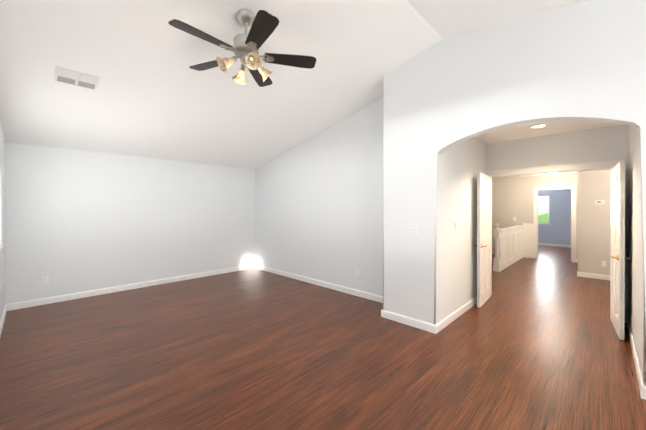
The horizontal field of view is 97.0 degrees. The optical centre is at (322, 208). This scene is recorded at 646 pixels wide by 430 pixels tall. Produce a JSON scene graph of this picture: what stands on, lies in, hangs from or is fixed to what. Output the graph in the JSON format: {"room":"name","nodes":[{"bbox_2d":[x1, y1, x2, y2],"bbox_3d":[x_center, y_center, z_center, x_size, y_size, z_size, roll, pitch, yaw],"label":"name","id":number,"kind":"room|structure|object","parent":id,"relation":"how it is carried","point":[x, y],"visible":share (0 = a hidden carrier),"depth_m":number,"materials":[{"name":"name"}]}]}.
{"room":"empty bedroom","nodes":[
{"label":"empty bedroom","id":0,"kind":"room"},
{"bbox_2d":[0,117,5,321],"bbox_3d":[-2.677,-0.242,2.143,5.870,3.500,0.140,0,0,45],"label":"wall","id":1,"kind":"structure","parent":0,"point":[2,254],"depth_m":3.66,"materials":[{"name":"white paint"}]},
{"bbox_2d":[0,165,2,250],"bbox_3d":[-3.572,-0.020,3.038,1.540,1.030,0.158,0,0,45],"label":"window","id":2,"kind":"structure","parent":1,"relation":"in","point":[1,247],"depth_m":3.60,"materials":[{"name":"white"}]},
{"bbox_2d":[0,304,7,336],"bbox_3d":[-2.624,1.458,2.203,5.630,0.100,0.014,0,0,45],"label":"baseboard","id":3,"kind":"structure","parent":1,"relation":"attached to","point":[6,306],"depth_m":3.70,"materials":[{"name":"white wood"}]},
{"bbox_2d":[5,142,254,303],"bbox_3d":[-3.219,0.264,5.692,0.120,2.468,4.435,0,0,45],"label":"wall","id":4,"kind":"structure","parent":0,"point":[76,221],"depth_m":5.10,"materials":[{"name":"white paint"}]},
{"bbox_2d":[43,276,48,283],"bbox_3d":[-4.333,1.121,4.473,0.008,0.115,0.070,0,0,45],"label":"electrical outlet","id":5,"kind":"object","parent":4,"relation":"attached to","point":[45,279],"visible":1,"depth_m":4.47,"materials":[{"name":"white plastic"}]},
{"bbox_2d":[8,264,254,310],"bbox_3d":[-3.153,1.448,5.666,0.014,0.100,4.145,0,0,45],"label":"baseboard","id":6,"kind":"structure","parent":4,"relation":"attached to","point":[30,303],"depth_m":5.10,"materials":[{"name":"white wood"}]},
{"bbox_2d":[0,0,588,168],"bbox_3d":[-0.216,-1.513,2.095,9.440,1.158,5.400,0,0,45],"label":"ceiling","id":7,"kind":"structure","parent":0,"point":[153,95],"depth_m":3.27,"materials":[{"name":"white paint"}]},
{"bbox_2d":[54,65,99,89],"bbox_3d":[-2.676,-1.405,3.115,0.360,0.027,0.290,0,-12,-45],"label":"ceiling vent","id":8,"kind":"object","parent":7,"relation":"in","point":[77,81],"visible":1,"depth_m":3.10,"materials":[{"name":"white metal"}]},
{"bbox_2d":[168,9,315,86],"bbox_3d":[-0.739,-1.507,2.622,1.279,0.584,1.241,0,0,45],"label":"ceiling fan","id":9,"kind":"object","parent":7,"relation":"hanging from","point":[245,47],"visible":1,"depth_m":2.57,"materials":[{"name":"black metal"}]},
{"bbox_2d":[255,97,382,295],"bbox_3d":[-0.248,-0.170,5.793,4.210,3.335,0.120,0,0,45],"label":"wall","id":10,"kind":"structure","parent":0,"point":[318,206],"depth_m":5.34,"materials":[{"name":"white paint"}]},
{"bbox_2d":[255,264,382,302],"bbox_3d":[-0.262,1.448,5.719,4.020,0.100,0.014,0,0,45],"label":"baseboard","id":11,"kind":"structure","parent":10,"relation":"attached to","point":[351,291],"depth_m":5.38,"materials":[{"name":"white wood"}]},
{"bbox_2d":[0,245,645,429],"bbox_3d":[3.538,1.547,5.915,9.600,0.100,16.200,0,0,45],"label":"floor","id":12,"kind":"structure","parent":0,"point":[533,344],"depth_m":2.83,"materials":[{"name":"brown wood"}]},
{"bbox_2d":[493,223,523,271],"bbox_3d":[5.050,0.922,7.726,0.170,1.140,2.755,0,0,45],"label":"stair railing","id":13,"kind":"object","parent":12,"relation":"on","point":[508,246],"visible":1,"depth_m":7.30,"materials":[{"name":"white wood"}]},
{"bbox_2d":[383,0,645,385],"bbox_3d":[3.381,-0.244,2.871,5.160,3.500,2.050,0,0,45],"label":"wall","id":14,"kind":"structure","parent":0,"point":[447,100],"depth_m":3.22,"materials":[{"name":"white paint"}]},
{"bbox_2d":[381,309,433,332],"bbox_3d":[1.070,1.453,3.703,0.734,0.100,0.014,0,0,45],"label":"baseboard","id":15,"kind":"structure","parent":14,"relation":"attached to","point":[399,318],"depth_m":3.67,"materials":[{"name":"white wood"}]},
{"bbox_2d":[409,223,417,232],"bbox_3d":[1.147,0.254,3.627,0.116,0.115,0.011,0,0,45],"label":"light switch","id":16,"kind":"object","parent":14,"relation":"attached to","point":[413,228],"visible":1,"depth_m":3.63,"materials":[{"name":"white plastic"}]},
{"bbox_2d":[434,296,476,333],"bbox_3d":[2.070,1.452,4.157,0.014,0.100,2.064,0,0,45],"label":"baseboard","id":17,"kind":"structure","parent":14,"relation":"attached to","point":[437,327],"depth_m":3.84,"materials":[{"name":"white wood"}]},
{"bbox_2d":[627,316,642,384],"bbox_3d":[3.260,1.455,3.006,0.014,0.100,2.035,0,0,45],"label":"baseboard","id":18,"kind":"structure","parent":14,"relation":"attached to","point":[638,373],"depth_m":2.79,"materials":[{"name":"white wood"}]},
{"bbox_2d":[639,383,645,399],"bbox_3d":[3.510,1.460,1.300,2.764,0.100,0.014,0,0,45],"label":"baseboard","id":19,"kind":"structure","parent":14,"relation":"attached to","point":[642,388],"depth_m":2.26,"materials":[{"name":"white wood"}]},
{"bbox_2d":[492,173,577,258],"bbox_3d":[7.102,0.272,7.748,5.940,2.440,0.120,0,0,45],"label":"wall","id":20,"kind":"structure","parent":0,"point":[512,197],"depth_m":8.76,"materials":[{"name":"grey paint"}]},
{"bbox_2d":[523,185,575,262],"bbox_3d":[6.534,0.433,8.287,1.215,2.115,0.160,0,0,45],"label":"door frame","id":21,"kind":"structure","parent":20,"relation":"attached to","point":[530,240],"depth_m":8.45,"materials":[{"name":"white wood"}]},
{"bbox_2d":[571,189,571,260],"bbox_3d":[7.265,0.469,8.222,0.790,2.018,0.159,0,0,-37],"label":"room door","id":22,"kind":"structure","parent":20,"relation":"in","point":[571,224],"depth_m":8.00,"materials":[{"name":"white wood"}]},
{"bbox_2d":[492,172,577,178],"bbox_3d":[5.461,-0.993,5.936,5.740,0.100,5.000,0,0,45],"label":"ceiling","id":23,"kind":"structure","parent":0,"point":[533,175],"depth_m":8.31,"materials":[{"name":"white paint"}]},
{"bbox_2d":[474,120,623,143],"bbox_3d":[2.756,-1.146,3.667,1.710,0.100,2.030,0,0,45],"label":"ceiling","id":24,"kind":"structure","parent":0,"point":[520,131],"depth_m":3.99,"materials":[{"name":"white paint"}]},
{"bbox_2d":[530,124,547,127],"bbox_3d":[2.882,-1.092,3.816,0.186,0.009,0.186,0,0,45],"label":"recessed light","id":25,"kind":"object","parent":24,"relation":"in","point":[539,126],"visible":1,"depth_m":3.81,"materials":[{"name":"white"}]},
{"bbox_2d":[538,189,570,244],"bbox_3d":[9.022,0.262,11.121,3.940,2.440,0.120,0,0,45],"label":"wall","id":26,"kind":"structure","parent":0,"point":[557,230],"depth_m":11.00,"materials":[{"name":"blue paint"}]},
{"bbox_2d":[538,195,549,223],"bbox_3d":[8.546,0.059,11.529,1.010,1.155,0.095,0,0,45],"label":"room window","id":27,"kind":"structure","parent":26,"relation":"in","point":[543,209],"depth_m":11.35,"materials":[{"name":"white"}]},
{"bbox_2d":[538,243,570,247],"bbox_3d":[8.975,1.432,11.077,3.700,0.100,0.014,0,0,45],"label":"baseboard","id":28,"kind":"structure","parent":26,"relation":"attached to","point":[543,244],"depth_m":11.05,"materials":[{"name":"white wood"}]},
{"bbox_2d":[486,125,628,322],"bbox_3d":[3.665,0.052,4.115,5.740,2.900,0.120,0,0,45],"label":"wall","id":29,"kind":"structure","parent":0,"point":[610,143],"depth_m":4.12,"materials":[{"name":"white paint"}]},
{"bbox_2d":[474,173,490,307],"bbox_3d":[2.583,0.480,4.566,0.159,2.018,0.755,0,0,42],"label":"door","id":30,"kind":"structure","parent":29,"relation":"in","point":[483,244],"depth_m":4.45,"materials":[{"name":"white wood"}]},
{"bbox_2d":[486,160,623,294],"bbox_3d":[3.398,0.434,4.380,1.670,2.135,0.152,0,0,45],"label":"door frame","id":31,"kind":"structure","parent":29,"relation":"attached to","point":[604,165],"depth_m":4.29,"materials":[{"name":"white wood"}]},
{"bbox_2d":[610,162,630,339],"bbox_3d":[3.633,0.483,3.533,0.159,2.018,0.755,0,0,40],"label":"door","id":32,"kind":"structure","parent":29,"relation":"in","point":[617,289],"depth_m":3.32,"materials":[{"name":"white wood"}]},
{"bbox_2d":[578,169,610,274],"bbox_3d":[7.385,0.277,5.947,3.010,2.440,2.050,0,0,45],"label":"wall","id":33,"kind":"structure","parent":0,"point":[594,235],"depth_m":6.09,"materials":[{"name":"grey paint"}]},
{"bbox_2d":[577,271,609,279],"bbox_3d":[6.613,1.449,5.262,2.904,0.100,0.014,0,0,45],"label":"baseboard","id":34,"kind":"structure","parent":33,"relation":"attached to","point":[594,276],"depth_m":6.09,"materials":[{"name":"white wood"}]},
{"bbox_2d":[596,200,604,203],"bbox_3d":[5.833,-0.123,6.016,0.140,0.090,0.028,0,0,45],"label":"thermostat","id":35,"kind":"object","parent":33,"relation":"attached to","point":[600,201],"visible":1,"depth_m":6.00,"materials":[{"name":"white plastic"}]}
]}

